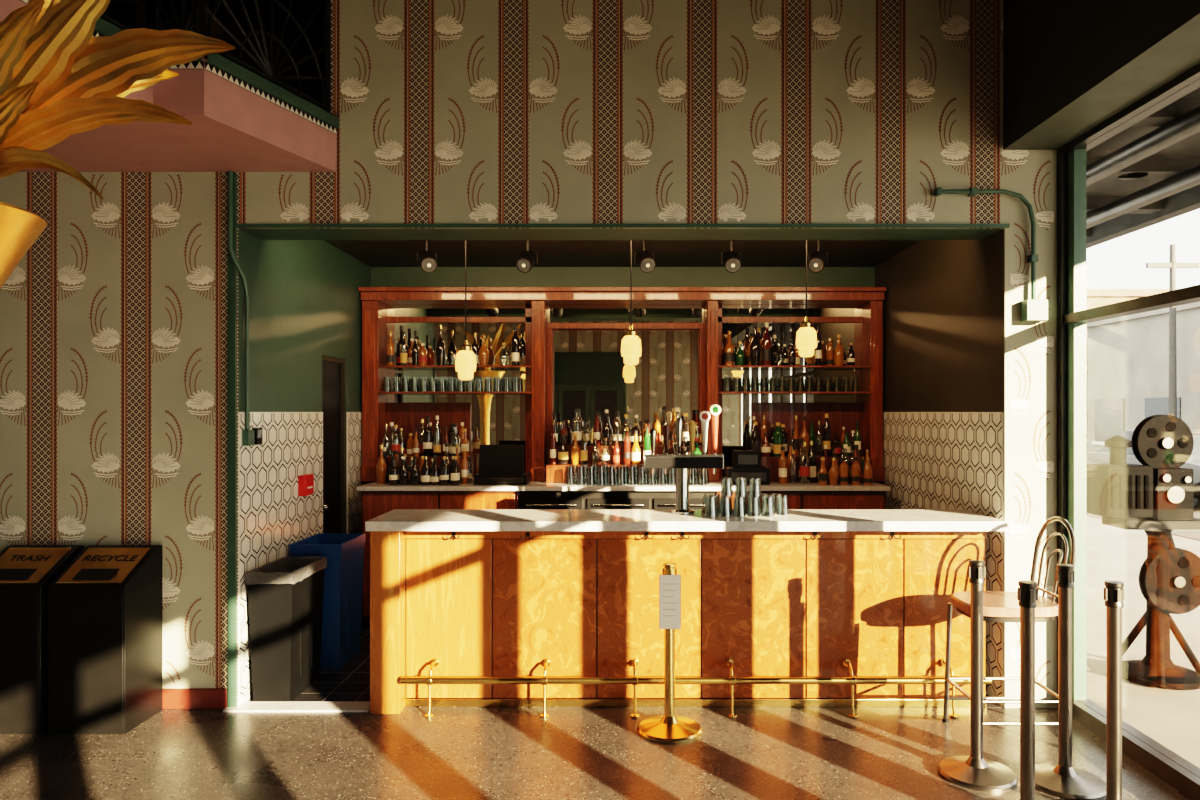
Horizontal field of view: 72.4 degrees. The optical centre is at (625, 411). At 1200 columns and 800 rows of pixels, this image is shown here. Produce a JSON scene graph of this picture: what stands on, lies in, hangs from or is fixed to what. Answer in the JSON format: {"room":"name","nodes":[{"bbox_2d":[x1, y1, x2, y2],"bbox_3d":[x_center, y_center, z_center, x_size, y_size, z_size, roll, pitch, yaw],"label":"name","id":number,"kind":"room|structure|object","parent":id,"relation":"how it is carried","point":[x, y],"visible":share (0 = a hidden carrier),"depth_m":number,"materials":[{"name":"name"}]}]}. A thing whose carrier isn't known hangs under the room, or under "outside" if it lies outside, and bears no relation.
{"room":"cinema lobby","nodes":[
{"label":"cinema lobby","id":0,"kind":"room"},
{"bbox_2d":[101,0,322,108],"bbox_3d":[-3.475,-2.383,5.685,3.650,1.600,1.830,0,0,0],"label":"wall","id":1,"kind":"structure","parent":0,"point":[301,10],"depth_m":6.50,"materials":[{"name":"black paint"}]},
{"bbox_2d":[0,0,338,171],"bbox_3d":[-3.427,-2.023,3.574,3.531,1.263,2.388,0,0,0],"label":"balcony","id":2,"kind":"object","parent":1,"relation":"attached to","point":[242,120],"visible":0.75,"depth_m":4.26,"materials":[{"name":"pink paint"}]},
{"bbox_2d":[238,229,370,704],"bbox_3d":[-2.373,0.217,6.010,0.253,3.000,2.480,0,0,0],"label":"wall","id":3,"kind":"structure","parent":0,"point":[306,302],"depth_m":5.48,"materials":[{"name":"green paint"}]},
{"bbox_2d":[228,171,254,445],"bbox_3d":[-2.241,-0.593,4.790,0.054,1.580,0.188,0,0,14],"label":"conduit","id":4,"kind":"object","parent":3,"relation":"attached to","point":[248,436],"visible":1,"depth_m":4.83,"materials":[{"name":"green metal"}]},
{"bbox_2d":[252,428,262,444],"bbox_3d":[-2.232,0.147,4.970,0.031,0.100,0.080,0,0,0],"label":"thermostat","id":5,"kind":"object","parent":3,"relation":"attached to","point":[258,431],"visible":0.93,"depth_m":4.95,"materials":[{"name":"black plastic"}]},
{"bbox_2d":[298,474,313,495],"bbox_3d":[-2.220,0.507,5.700,0.056,0.140,0.160,0,0,0],"label":"alarm pull station","id":6,"kind":"object","parent":3,"relation":"attached to","point":[305,482],"visible":1,"depth_m":5.65,"materials":[{"name":"red plastic"}]},
{"bbox_2d":[322,356,345,532],"bbox_3d":[-2.285,0.646,6.353,0.090,2.134,0.530,0,0,0],"label":"door","id":7,"kind":"structure","parent":3,"relation":"in","point":[333,369],"depth_m":6.44,"materials":[{"name":"black plastic"}]},
{"bbox_2d":[0,0,1056,707],"bbox_3d":[-1.350,-0.683,4.921,7.700,4.800,0.331,0,0,0],"label":"wall","id":8,"kind":"structure","parent":0,"point":[796,80],"depth_m":4.76,"materials":[{"name":"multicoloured paper"}]},
{"bbox_2d":[0,348,28,425],"bbox_3d":[-3.544,-0.145,4.754,0.162,0.446,0.005,0,0,0],"label":"print","id":9,"kind":"object","parent":8,"relation":"attached to","point":[15,400],"depth_m":4.75},
{"bbox_2d":[0,473,28,544],"bbox_3d":[-3.544,0.562,4.754,0.162,0.412,0.005,0,0,0],"label":"print","id":10,"kind":"object","parent":8,"relation":"attached to","point":[15,525],"depth_m":4.75},
{"bbox_2d":[1,265,28,300],"bbox_3d":[-3.542,-0.748,4.754,0.157,0.203,0.005,0,0,0],"label":"print","id":11,"kind":"object","parent":8,"relation":"attached to","point":[17,276],"depth_m":4.75},
{"bbox_2d":[55,222,87,300],"bbox_3d":[-3.214,-0.872,4.754,0.185,0.452,0.005,0,0,0],"label":"print","id":12,"kind":"object","parent":8,"relation":"attached to","point":[68,275],"depth_m":4.75},
{"bbox_2d":[55,347,88,425],"bbox_3d":[-3.211,-0.148,4.754,0.191,0.452,0.005,0,0,0],"label":"print","id":13,"kind":"object","parent":8,"relation":"attached to","point":[69,401],"depth_m":4.75},
{"bbox_2d":[55,472,88,544],"bbox_3d":[-3.211,0.559,4.754,0.191,0.417,0.005,0,0,0],"label":"print","id":14,"kind":"object","parent":8,"relation":"attached to","point":[69,526],"depth_m":4.75},
{"bbox_2d":[89,286,122,362],"bbox_3d":[-3.014,-0.507,4.754,0.191,0.441,0.005,0,0,0],"label":"print","id":15,"kind":"object","parent":8,"relation":"attached to","point":[108,338],"depth_m":4.75},
{"bbox_2d":[89,411,122,487],"bbox_3d":[-3.014,0.217,4.754,0.191,0.441,0.005,0,0,0],"label":"print","id":16,"kind":"object","parent":8,"relation":"attached to","point":[109,463],"depth_m":4.75},
{"bbox_2d":[90,183,122,237],"bbox_3d":[-3.011,-1.168,4.754,0.185,0.313,0.005,0,0,0],"label":"print","id":17,"kind":"object","parent":8,"relation":"attached to","point":[108,213],"depth_m":4.75},
{"bbox_2d":[149,174,182,237],"bbox_3d":[-2.666,-1.194,4.754,0.191,0.365,0.005,0,0,0],"label":"print","id":18,"kind":"object","parent":8,"relation":"attached to","point":[163,213],"depth_m":4.75},
{"bbox_2d":[149,285,182,362],"bbox_3d":[-2.666,-0.510,4.754,0.191,0.446,0.005,0,0,0],"label":"print","id":19,"kind":"object","parent":8,"relation":"attached to","point":[163,338],"depth_m":4.75},
{"bbox_2d":[149,410,182,487],"bbox_3d":[-2.666,0.214,4.754,0.191,0.446,0.005,0,0,0],"label":"print","id":20,"kind":"object","parent":8,"relation":"attached to","point":[163,463],"depth_m":4.75},
{"bbox_2d":[162,536,182,609],"bbox_3d":[-2.629,0.933,4.754,0.116,0.423,0.005,0,0,0],"label":"print","id":21,"kind":"object","parent":8,"relation":"attached to","point":[167,589],"depth_m":4.75},
{"bbox_2d":[165,661,180,683],"bbox_3d":[-2.626,1.510,4.754,0.087,0.128,0.005,0,0,0],"label":"print","id":22,"kind":"object","parent":8,"relation":"attached to","point":[176,672],"depth_m":4.75},
{"bbox_2d":[162,688,227,708],"bbox_3d":[-3.753,1.659,4.745,2.894,0.115,0.021,0,0,0],"label":"baseboard","id":23,"kind":"structure","parent":8,"relation":"attached to","point":[172,698],"depth_m":4.74,"materials":[{"name":"red wood"}]},
{"bbox_2d":[184,222,216,300],"bbox_3d":[-2.466,-0.872,4.754,0.185,0.452,0.005,0,0,0],"label":"print","id":24,"kind":"object","parent":8,"relation":"attached to","point":[202,276],"depth_m":4.75},
{"bbox_2d":[184,347,216,425],"bbox_3d":[-2.466,-0.148,4.754,0.185,0.452,0.005,0,0,0],"label":"print","id":25,"kind":"object","parent":8,"relation":"attached to","point":[202,401],"depth_m":4.75},
{"bbox_2d":[184,472,216,550],"bbox_3d":[-2.466,0.577,4.754,0.185,0.452,0.005,0,0,0],"label":"print","id":26,"kind":"object","parent":8,"relation":"attached to","point":[202,526],"depth_m":4.75},
{"bbox_2d":[184,597,216,675],"bbox_3d":[-2.466,1.301,4.754,0.185,0.452,0.005,0,0,0],"label":"print","id":27,"kind":"object","parent":8,"relation":"attached to","point":[202,650],"depth_m":4.75},
{"bbox_2d":[278,174,311,221],"bbox_3d":[-1.919,-1.240,4.754,0.191,0.272,0.005,0,0,0],"label":"print","id":28,"kind":"object","parent":8,"relation":"attached to","point":[300,211],"depth_m":4.75},
{"bbox_2d":[223,701,369,711],"bbox_3d":[-1.888,1.711,4.760,0.836,0.012,0.140,0,0,0],"label":"threshold","id":29,"kind":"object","parent":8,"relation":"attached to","point":[246,706],"depth_m":4.75,"materials":[{"name":"white stone"}]},
{"bbox_2d":[338,34,370,112],"bbox_3d":[-1.574,-1.962,4.754,0.185,0.452,0.005,0,0,0],"label":"print","id":30,"kind":"object","parent":8,"relation":"attached to","point":[352,88],"depth_m":4.75},
{"bbox_2d":[338,159,370,221],"bbox_3d":[-1.574,-1.284,4.754,0.185,0.359,0.005,0,0,0],"label":"print","id":31,"kind":"object","parent":8,"relation":"attached to","point":[348,211],"depth_m":4.75},
{"bbox_2d":[372,0,405,50],"bbox_3d":[-1.374,-2.240,4.754,0.191,0.290,0.005,0,0,0],"label":"print","id":32,"kind":"object","parent":8,"relation":"attached to","point":[392,25],"depth_m":4.75},
{"bbox_2d":[372,98,405,175],"bbox_3d":[-1.374,-1.594,4.754,0.191,0.446,0.005,0,0,0],"label":"print","id":33,"kind":"object","parent":8,"relation":"attached to","point":[391,150],"depth_m":4.75},
{"bbox_2d":[432,0,465,50],"bbox_3d":[-1.026,-2.240,4.754,0.191,0.290,0.005,0,0,0],"label":"print","id":34,"kind":"object","parent":8,"relation":"attached to","point":[445,25],"depth_m":4.75},
{"bbox_2d":[432,98,465,175],"bbox_3d":[-1.026,-1.594,4.754,0.191,0.446,0.005,0,0,0],"label":"print","id":35,"kind":"object","parent":8,"relation":"attached to","point":[445,150],"depth_m":4.75},
{"bbox_2d":[467,34,499,112],"bbox_3d":[-0.826,-1.962,4.754,0.185,0.452,0.005,0,0,0],"label":"print","id":36,"kind":"object","parent":8,"relation":"attached to","point":[485,88],"depth_m":4.75},
{"bbox_2d":[467,159,499,221],"bbox_3d":[-0.826,-1.284,4.754,0.185,0.359,0.005,0,0,0],"label":"print","id":37,"kind":"object","parent":8,"relation":"attached to","point":[489,211],"depth_m":4.75},
{"bbox_2d":[527,35,559,112],"bbox_3d":[-0.478,-1.959,4.754,0.185,0.446,0.005,0,0,0],"label":"print","id":38,"kind":"object","parent":8,"relation":"attached to","point":[539,88],"depth_m":4.75},
{"bbox_2d":[527,160,559,221],"bbox_3d":[-0.478,-1.281,4.754,0.185,0.354,0.005,0,0,0],"label":"print","id":39,"kind":"object","parent":8,"relation":"attached to","point":[537,211],"depth_m":4.75},
{"bbox_2d":[561,0,594,50],"bbox_3d":[-0.278,-2.240,4.754,0.191,0.290,0.005,0,0,0],"label":"print","id":40,"kind":"object","parent":8,"relation":"attached to","point":[581,25],"depth_m":4.75},
{"bbox_2d":[561,98,594,175],"bbox_3d":[-0.278,-1.594,4.754,0.191,0.446,0.005,0,0,0],"label":"print","id":41,"kind":"object","parent":8,"relation":"attached to","point":[581,150],"depth_m":4.75},
{"bbox_2d":[228,172,1009,706],"bbox_3d":[-0.042,0.167,4.745,4.519,3.100,0.021,0,0,0],"label":"trim","id":42,"kind":"structure","parent":8,"relation":"attached to","point":[232,270],"depth_m":4.74,"materials":[{"name":"green paint"}]},
{"bbox_2d":[621,0,653,50],"bbox_3d":[0.067,-2.240,4.754,0.185,0.290,0.005,0,0,0],"label":"print","id":43,"kind":"object","parent":8,"relation":"attached to","point":[634,25],"depth_m":4.75},
{"bbox_2d":[621,97,653,175],"bbox_3d":[0.067,-1.597,4.754,0.185,0.452,0.005,0,0,0],"label":"print","id":44,"kind":"object","parent":8,"relation":"attached to","point":[634,150],"depth_m":4.75},
{"bbox_2d":[656,36,688,112],"bbox_3d":[0.270,-1.956,4.754,0.185,0.441,0.005,0,0,0],"label":"print","id":45,"kind":"object","parent":8,"relation":"attached to","point":[674,88],"depth_m":4.75},
{"bbox_2d":[656,161,688,221],"bbox_3d":[0.270,-1.278,4.754,0.185,0.348,0.005,0,0,0],"label":"print","id":46,"kind":"object","parent":8,"relation":"attached to","point":[675,211],"depth_m":4.75},
{"bbox_2d":[715,35,748,112],"bbox_3d":[0.614,-1.959,4.754,0.191,0.446,0.005,0,0,0],"label":"print","id":47,"kind":"object","parent":8,"relation":"attached to","point":[729,88],"depth_m":4.75},
{"bbox_2d":[715,160,748,221],"bbox_3d":[0.614,-1.281,4.754,0.191,0.354,0.005,0,0,0],"label":"print","id":48,"kind":"object","parent":8,"relation":"attached to","point":[726,211],"depth_m":4.75},
{"bbox_2d":[750,0,783,50],"bbox_3d":[0.817,-2.240,4.754,0.191,0.290,0.005,0,0,0],"label":"print","id":49,"kind":"object","parent":8,"relation":"attached to","point":[769,25],"depth_m":4.75},
{"bbox_2d":[750,97,783,175],"bbox_3d":[0.817,-1.597,4.754,0.191,0.452,0.005,0,0,0],"label":"print","id":50,"kind":"object","parent":8,"relation":"attached to","point":[770,150],"depth_m":4.75},
{"bbox_2d":[809,0,842,49],"bbox_3d":[1.159,-2.243,4.754,0.191,0.284,0.005,0,0,0],"label":"print","id":51,"kind":"object","parent":8,"relation":"attached to","point":[822,25],"depth_m":4.75},
{"bbox_2d":[809,97,842,174],"bbox_3d":[1.159,-1.600,4.754,0.191,0.446,0.005,0,0,0],"label":"print","id":52,"kind":"object","parent":8,"relation":"attached to","point":[822,150],"depth_m":4.75},
{"bbox_2d":[844,35,877,112],"bbox_3d":[1.362,-1.959,4.754,0.191,0.446,0.005,0,0,0],"label":"print","id":53,"kind":"object","parent":8,"relation":"attached to","point":[863,88],"depth_m":4.75},
{"bbox_2d":[844,160,877,221],"bbox_3d":[1.362,-1.281,4.754,0.191,0.354,0.005,0,0,0],"label":"print","id":54,"kind":"object","parent":8,"relation":"attached to","point":[863,211],"depth_m":4.75},
{"bbox_2d":[904,34,936,112],"bbox_3d":[1.707,-1.962,4.754,0.185,0.452,0.005,0,0,0],"label":"print","id":55,"kind":"object","parent":8,"relation":"attached to","point":[918,88],"depth_m":4.75},
{"bbox_2d":[904,159,936,221],"bbox_3d":[1.707,-1.284,4.754,0.185,0.359,0.005,0,0,0],"label":"print","id":56,"kind":"object","parent":8,"relation":"attached to","point":[915,211],"depth_m":4.75},
{"bbox_2d":[938,0,971,50],"bbox_3d":[1.907,-2.240,4.754,0.191,0.290,0.005,0,0,0],"label":"print","id":57,"kind":"object","parent":8,"relation":"attached to","point":[958,25],"depth_m":4.75},
{"bbox_2d":[938,98,971,175],"bbox_3d":[1.907,-1.594,4.754,0.191,0.446,0.005,0,0,0],"label":"print","id":58,"kind":"object","parent":8,"relation":"attached to","point":[958,150],"depth_m":4.75},
{"bbox_2d":[934,187,1047,321],"bbox_3d":[2.098,-0.905,4.716,0.625,0.765,0.073,0,0,0],"label":"conduit","id":59,"kind":"object","parent":8,"relation":"attached to","point":[1033,309],"visible":1,"depth_m":4.71,"materials":[{"name":"green metal"}]},
{"bbox_2d":[998,146,1029,175],"bbox_3d":[2.249,-1.455,4.754,0.180,0.168,0.005,0,0,0],"label":"print","id":60,"kind":"object","parent":8,"relation":"attached to","point":[1009,154],"depth_m":4.75},
{"bbox_2d":[1010,641,1019,665],"bbox_3d":[2.255,1.400,4.754,0.052,0.139,0.005,0,0,0],"label":"print","id":61,"kind":"object","parent":8,"relation":"attached to","point":[1014,653],"depth_m":4.75},
{"bbox_2d":[1010,223,1030,290],"bbox_3d":[2.287,-0.898,4.754,0.116,0.388,0.005,0,0,0],"label":"print","id":62,"kind":"object","parent":8,"relation":"attached to","point":[1016,279],"depth_m":4.75},
{"bbox_2d":[1010,348,1031,415],"bbox_3d":[2.290,-0.174,4.754,0.122,0.388,0.005,0,0,0],"label":"print","id":63,"kind":"object","parent":8,"relation":"attached to","point":[1016,404],"depth_m":4.75},
{"bbox_2d":[1010,473,1031,540],"bbox_3d":[2.290,0.551,4.754,0.122,0.388,0.005,0,0,0],"label":"print","id":64,"kind":"object","parent":8,"relation":"attached to","point":[1016,529],"depth_m":4.75},
{"bbox_2d":[1033,160,1054,230],"bbox_3d":[2.423,-1.255,4.754,0.122,0.406,0.005,0,0,0],"label":"print","id":65,"kind":"object","parent":8,"relation":"attached to","point":[1047,216],"depth_m":4.75},
{"bbox_2d":[1033,410,1054,480],"bbox_3d":[2.423,0.194,4.754,0.122,0.406,0.005,0,0,0],"label":"print","id":66,"kind":"object","parent":8,"relation":"attached to","point":[1047,466],"depth_m":4.75},
{"bbox_2d":[1034,321,1054,355],"bbox_3d":[2.426,-0.426,4.754,0.116,0.197,0.005,0,0,0],"label":"print","id":67,"kind":"object","parent":8,"relation":"attached to","point":[1047,341],"depth_m":4.75},
{"bbox_2d":[1035,559,1053,599],"bbox_3d":[2.426,0.971,4.754,0.104,0.232,0.005,0,0,0],"label":"print","id":68,"kind":"object","parent":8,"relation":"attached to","point":[1050,588],"depth_m":4.75},
{"bbox_2d":[0,622,1189,799],"bbox_3d":[-1.300,1.766,1.525,7.800,0.102,11.450,0,0,0],"label":"floor","id":69,"kind":"structure","parent":0,"point":[457,753],"depth_m":4.10,"materials":[{"name":"stone"}]},
{"bbox_2d":[0,545,83,733],"bbox_3d":[-3.325,1.242,4.545,0.410,0.950,0.359,0,0,0],"label":"trash bin","id":70,"kind":"object","parent":69,"relation":"on","point":[27,572],"visible":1,"depth_m":4.37,"materials":[{"name":"black plastic"}]},
{"bbox_2d":[48,545,161,733],"bbox_3d":[-2.875,1.242,4.545,0.410,0.950,0.359,0,0,0],"label":"recycling bin","id":71,"kind":"object","parent":69,"relation":"on","point":[105,607],"visible":1,"depth_m":4.37,"materials":[{"name":"black plastic"}]},
{"bbox_2d":[0,0,234,288],"bbox_3d":[-1.838,0.167,2.374,1.143,3.101,1.096,0,0,-36],"label":"sculpture","id":72,"kind":"object","parent":69,"relation":"on","point":[58,81],"visible":1,"depth_m":2.36,"materials":[{"name":"gold metal"}]},
{"bbox_2d":[244,556,326,700],"bbox_3d":[-2.087,1.327,5.065,0.294,0.776,0.552,0,0,0],"label":"waste bin","id":73,"kind":"object","parent":69,"relation":"on","point":[285,594],"visible":1,"depth_m":4.83,"materials":[{"name":"black plastic"}]},
{"bbox_2d":[289,533,365,669],"bbox_3d":[-2.053,1.296,5.670,0.345,0.838,0.500,0,0,0],"label":"waste bin","id":74,"kind":"object","parent":69,"relation":"on","point":[344,552],"visible":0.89,"depth_m":5.49,"materials":[{"name":"blue plastic"}]},
{"bbox_2d":[357,287,889,627],"bbox_3d":[-0.030,0.335,6.845,4.426,2.765,0.790,0,0,0],"label":"bar cabinet","id":75,"kind":"object","parent":69,"relation":"on","point":[570,338],"visible":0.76,"depth_m":7.16,"materials":[{"name":"brown wood"}]},
{"bbox_2d":[386,325,427,364],"label":"liquor bottles","id":76,"kind":"object","parent":75,"relation":"in","point":[415,356],"depth_m":7.01,"materials":[{"name":"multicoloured glass"}]},
{"bbox_2d":[376,416,471,485],"label":"liquor bottles","id":77,"kind":"object","parent":75,"relation":"in","point":[442,473],"depth_m":6.70,"materials":[{"name":"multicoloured glass"}]},
{"bbox_2d":[466,377,522,391],"label":"glasses","id":78,"kind":"object","parent":75,"relation":"in","point":[503,377],"depth_m":7.05,"materials":[{"name":"clear glass"}]},
{"bbox_2d":[474,445,529,484],"bbox_3d":[-1.010,0.427,6.717,0.420,0.320,0.286,0,0,0],"label":"cash register","id":79,"kind":"object","parent":75,"relation":"in","point":[498,464],"visible":1,"depth_m":6.64,"materials":[{"name":"black plastic"}]},
{"bbox_2d":[566,464,674,484],"label":"glasses","id":80,"kind":"object","parent":75,"relation":"in","point":[581,467],"depth_m":6.64,"materials":[{"name":"clear glass"}]},
{"bbox_2d":[550,406,701,464],"label":"liquor bottles","id":81,"kind":"object","parent":75,"relation":"in","point":[557,438],"depth_m":6.90,"materials":[{"name":"multicoloured glass"}]},
{"bbox_2d":[689,468,706,484],"label":"glasses","id":82,"kind":"object","parent":75,"relation":"in","point":[695,468],"depth_m":6.64,"materials":[{"name":"clear glass"}]},
{"bbox_2d":[724,450,769,484],"bbox_3d":[0.990,0.452,6.728,0.340,0.270,0.264,0,0,0],"label":"cash register","id":83,"kind":"object","parent":75,"relation":"in","point":[746,464],"visible":1,"depth_m":6.62,"materials":[{"name":"black plastic"}]},
{"bbox_2d":[724,323,799,364],"label":"liquor bottles","id":84,"kind":"object","parent":75,"relation":"in","point":[761,352],"depth_m":7.00,"materials":[{"name":"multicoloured glass"}]},
{"bbox_2d":[751,414,872,484],"label":"liquor bottles","id":85,"kind":"object","parent":75,"relation":"in","point":[860,472],"depth_m":6.81,"materials":[{"name":"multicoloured glass"}]},
{"bbox_2d":[814,326,854,364],"label":"liquor bottles","id":86,"kind":"object","parent":75,"relation":"in","point":[837,354],"depth_m":7.03,"materials":[{"name":"brown glass"}]},
{"bbox_2d":[637,562,701,743],"bbox_3d":[0.235,1.265,4.420,0.350,0.904,0.350,0,0,0],"label":"sign stand","id":87,"kind":"object","parent":69,"relation":"on","point":[669,728],"visible":1,"depth_m":4.37,"materials":[{"name":"gold metal"}]},
{"bbox_2d":[365,509,1007,717],"bbox_3d":[0.341,1.168,4.898,3.622,1.102,0.605,0,0,0],"label":"bar counter","id":88,"kind":"object","parent":69,"relation":"on","point":[544,608],"depth_m":4.78,"materials":[{"name":"yellow wood"}]},
{"bbox_2d":[643,404,723,513],"bbox_3d":[0.350,0.285,5.047,0.484,0.664,0.205,0,0,0],"label":"tap tower","id":89,"kind":"object","parent":88,"relation":"on","point":[681,463],"visible":1,"depth_m":4.99,"materials":[{"name":"silver metal"}]},
{"bbox_2d":[701,477,788,516],"bbox_3d":[0.723,0.509,4.945,0.521,0.216,0.244,0,0,0],"label":"glasses","id":90,"kind":"object","parent":88,"relation":"on","point":[720,493],"visible":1,"depth_m":4.94,"materials":[{"name":"clear glass"}]},
{"bbox_2d":[937,560,1017,791],"bbox_3d":[1.660,1.210,3.880,0.350,1.014,0.350,0,0,0],"label":"stanchion","id":91,"kind":"object","parent":69,"relation":"on","point":[974,772],"visible":1,"depth_m":3.85,"materials":[{"name":"metal"}]},
{"bbox_2d":[942,516,1076,724],"bbox_3d":[2.036,1.136,4.360,0.562,1.162,0.410,0,0,0],"label":"bar stool","id":92,"kind":"object","parent":69,"relation":"on","point":[998,606],"visible":0.67,"depth_m":4.33,"materials":[{"name":"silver wood"}]},
{"bbox_2d":[1017,580,1037,799],"bbox_3d":[1.670,1.210,3.410,0.350,1.014,0.350,0,0,0],"label":"stanchion","id":93,"kind":"object","parent":69,"relation":"on","point":[1027,592],"visible":1,"depth_m":3.39,"materials":[{"name":"metal"}]},
{"bbox_2d":[1035,564,1105,799],"bbox_3d":[2.030,1.210,3.790,0.350,1.014,0.350,0,0,0],"label":"stanchion","id":94,"kind":"object","parent":69,"relation":"on","point":[1062,780],"visible":0.93,"depth_m":3.77,"materials":[{"name":"metal"}]},
{"bbox_2d":[1104,580,1124,799],"bbox_3d":[2.030,1.210,3.410,0.350,1.014,0.350,0,0,0],"label":"stanchion","id":95,"kind":"object","parent":69,"relation":"on","point":[1114,592],"visible":1,"depth_m":3.39,"materials":[{"name":"metal"}]},
{"bbox_2d":[324,240,919,266],"bbox_3d":[0.000,-1.333,6.218,5.000,0.100,2.263,0,0,0],"label":"ceiling","id":96,"kind":"structure","parent":0,"point":[374,253],"depth_m":6.60,"materials":[{"name":"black paint"}]},
{"bbox_2d":[417,240,436,272],"bbox_3d":[-1.419,-1.136,5.853,0.132,0.293,0.188,0,0,-22],"label":"ceiling spotlight","id":97,"kind":"object","parent":96,"relation":"attached to","point":[427,259],"visible":0.75,"depth_m":5.80,"materials":[{"name":"black metal"}]},
{"bbox_2d":[455,240,475,379],"bbox_3d":[-1.075,-0.747,5.500,0.140,1.068,0.140,0,0,0],"label":"pendant lamp","id":98,"kind":"object","parent":96,"relation":"hanging from","point":[465,362],"visible":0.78,"depth_m":5.46,"materials":[{"name":"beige glass"}]},
{"bbox_2d":[516,240,537,272],"bbox_3d":[-0.706,-1.135,5.853,0.144,0.294,0.188,0,0,0],"label":"ceiling spotlight","id":99,"kind":"object","parent":96,"relation":"attached to","point":[527,259],"visible":0.79,"depth_m":5.80,"materials":[{"name":"black metal"}]},
{"bbox_2d":[621,240,641,364],"bbox_3d":[0.035,-0.797,5.500,0.140,0.968,0.140,0,0,0],"label":"pendant lamp","id":100,"kind":"object","parent":96,"relation":"hanging from","point":[631,350],"visible":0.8,"depth_m":5.46,"materials":[{"name":"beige glass"}]},
{"bbox_2d":[634,240,655,272],"bbox_3d":[0.140,-1.135,5.854,0.134,0.294,0.188,0,0,-20],"label":"ceiling spotlight","id":101,"kind":"object","parent":96,"relation":"attached to","point":[646,262],"visible":0.76,"depth_m":5.80,"materials":[{"name":"black metal"}]},
{"bbox_2d":[721,240,740,272],"bbox_3d":[0.755,-1.135,5.853,0.141,0.295,0.187,0,0,0],"label":"ceiling spotlight","id":102,"kind":"object","parent":96,"relation":"attached to","point":[732,262],"visible":0.76,"depth_m":5.80,"materials":[{"name":"black metal"}]},
{"bbox_2d":[796,240,816,356],"bbox_3d":[1.210,-0.825,5.500,0.140,0.913,0.140,0,0,0],"label":"pendant lamp","id":103,"kind":"object","parent":96,"relation":"hanging from","point":[806,337],"visible":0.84,"depth_m":5.46,"materials":[{"name":"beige glass"}]},
{"bbox_2d":[808,240,827,272],"bbox_3d":[1.369,-1.136,5.853,0.132,0.293,0.188,0,0,22],"label":"ceiling spotlight","id":104,"kind":"object","parent":96,"relation":"attached to","point":[817,259],"visible":0.77,"depth_m":5.80,"materials":[{"name":"black metal"}]},
{"bbox_2d":[371,267,874,482],"bbox_3d":[0.000,0.217,7.300,5.000,3.000,0.100,0,0,0],"label":"wall","id":105,"kind":"structure","parent":0,"point":[380,276],"depth_m":7.25,"materials":[{"name":"green paint"}]},
{"bbox_2d":[875,229,1003,411],"bbox_3d":[2.349,0.217,6.010,0.302,3.000,2.480,0,0,0],"label":"wall","id":106,"kind":"structure","parent":0,"point":[943,304],"depth_m":5.66,"materials":[{"name":"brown paint"}]},
{"bbox_2d":[875,412,1003,706],"bbox_3d":[2.193,0.858,5.985,0.009,1.715,2.430,0,0,0],"label":"wall tile","id":107,"kind":"structure","parent":106,"relation":"attached to","point":[932,460],"depth_m":5.38,"materials":[{"name":"white tile"}]},
{"bbox_2d":[1003,0,1199,149],"bbox_3d":[2.343,-2.301,0.327,0.313,1.563,8.854,0,0,0],"label":"ceiling bulkhead","id":108,"kind":"object","parent":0,"point":[1070,66],"depth_m":4.01,"materials":[{"name":"black paint"}]},
{"bbox_3d":[2.560,-2.313,0.278,0.120,1.540,8.956,0,0,0],"label":"wall","id":109,"kind":"structure","parent":0,"visible":0},
{"bbox_2d":[1057,63,1199,799],"bbox_3d":[2.560,0.087,0.278,0.120,3.260,8.956,0,0,0],"label":"window","id":110,"kind":"structure","parent":109,"relation":"in","point":[1174,770],"depth_m":4.63,"materials":[{"name":"metal"}]},
{"bbox_2d":[1086,87,1199,248],"bbox_3d":[3.470,-1.753,3.000,1.700,0.560,18.000,0,0,0],"label":"canopy","id":111,"kind":"object","parent":109,"relation":"attached to","point":[1147,174],"visible":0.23,"depth_m":5.40,"materials":[{"name":"metal"}]},
{"label":"outside","id":112,"kind":"structure","parent":0,"visible":0},
{"bbox_2d":[1086,515,1199,767],"bbox_3d":[31.310,1.882,15.000,57.380,0.170,90.000,0,0,0],"label":"street","id":113,"kind":"structure","parent":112,"point":[1171,718],"depth_m":6.42,"materials":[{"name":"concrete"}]},
{"bbox_2d":[1086,289,1176,452],"bbox_3d":[23.475,-1.643,42.975,13.250,6.880,18.250,0,0,0],"label":"building","id":114,"kind":"structure","parent":113,"relation":"on","point":[1095,298],"depth_m":33.96,"materials":[{"name":"beige brick"}]},
{"bbox_2d":[1086,415,1199,689],"bbox_3d":[3.580,0.907,5.549,0.800,1.780,0.560,0,0,0],"label":"projector","id":115,"kind":"object","parent":113,"relation":"on","point":[1156,496],"visible":0.99,"depth_m":5.49,"materials":[{"name":"black metal"}]},
{"bbox_2d":[1086,301,1199,452],"bbox_3d":[21.975,-0.893,25.975,8.250,5.380,12.250,0,0,0],"label":"building","id":116,"kind":"structure","parent":113,"relation":"on","point":[1128,356],"depth_m":28.80,"materials":[{"name":"paint"}]},
{"bbox_2d":[1146,244,1199,416],"bbox_3d":[17.000,-1.703,25.500,1.600,7.000,0.240,0,0,0],"label":"utility pole","id":117,"kind":"object","parent":113,"relation":"on","point":[1172,265],"visible":0.75,"depth_m":25.44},
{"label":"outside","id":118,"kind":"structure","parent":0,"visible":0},
{"bbox_2d":[1086,511,1199,540],"bbox_3d":[12.000,1.792,15.000,8.000,0.010,90.000,0,0,0],"label":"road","id":119,"kind":"structure","parent":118,"point":[1191,534],"depth_m":12.16,"materials":[{"name":"grey asphalt"}]},
{"bbox_2d":[1086,429,1199,510],"bbox_3d":[11.000,1.062,16.200,1.800,1.450,4.400,0,0,0],"label":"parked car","id":120,"kind":"object","parent":119,"relation":"on","point":[1102,455],"visible":0.09,"depth_m":16.13,"materials":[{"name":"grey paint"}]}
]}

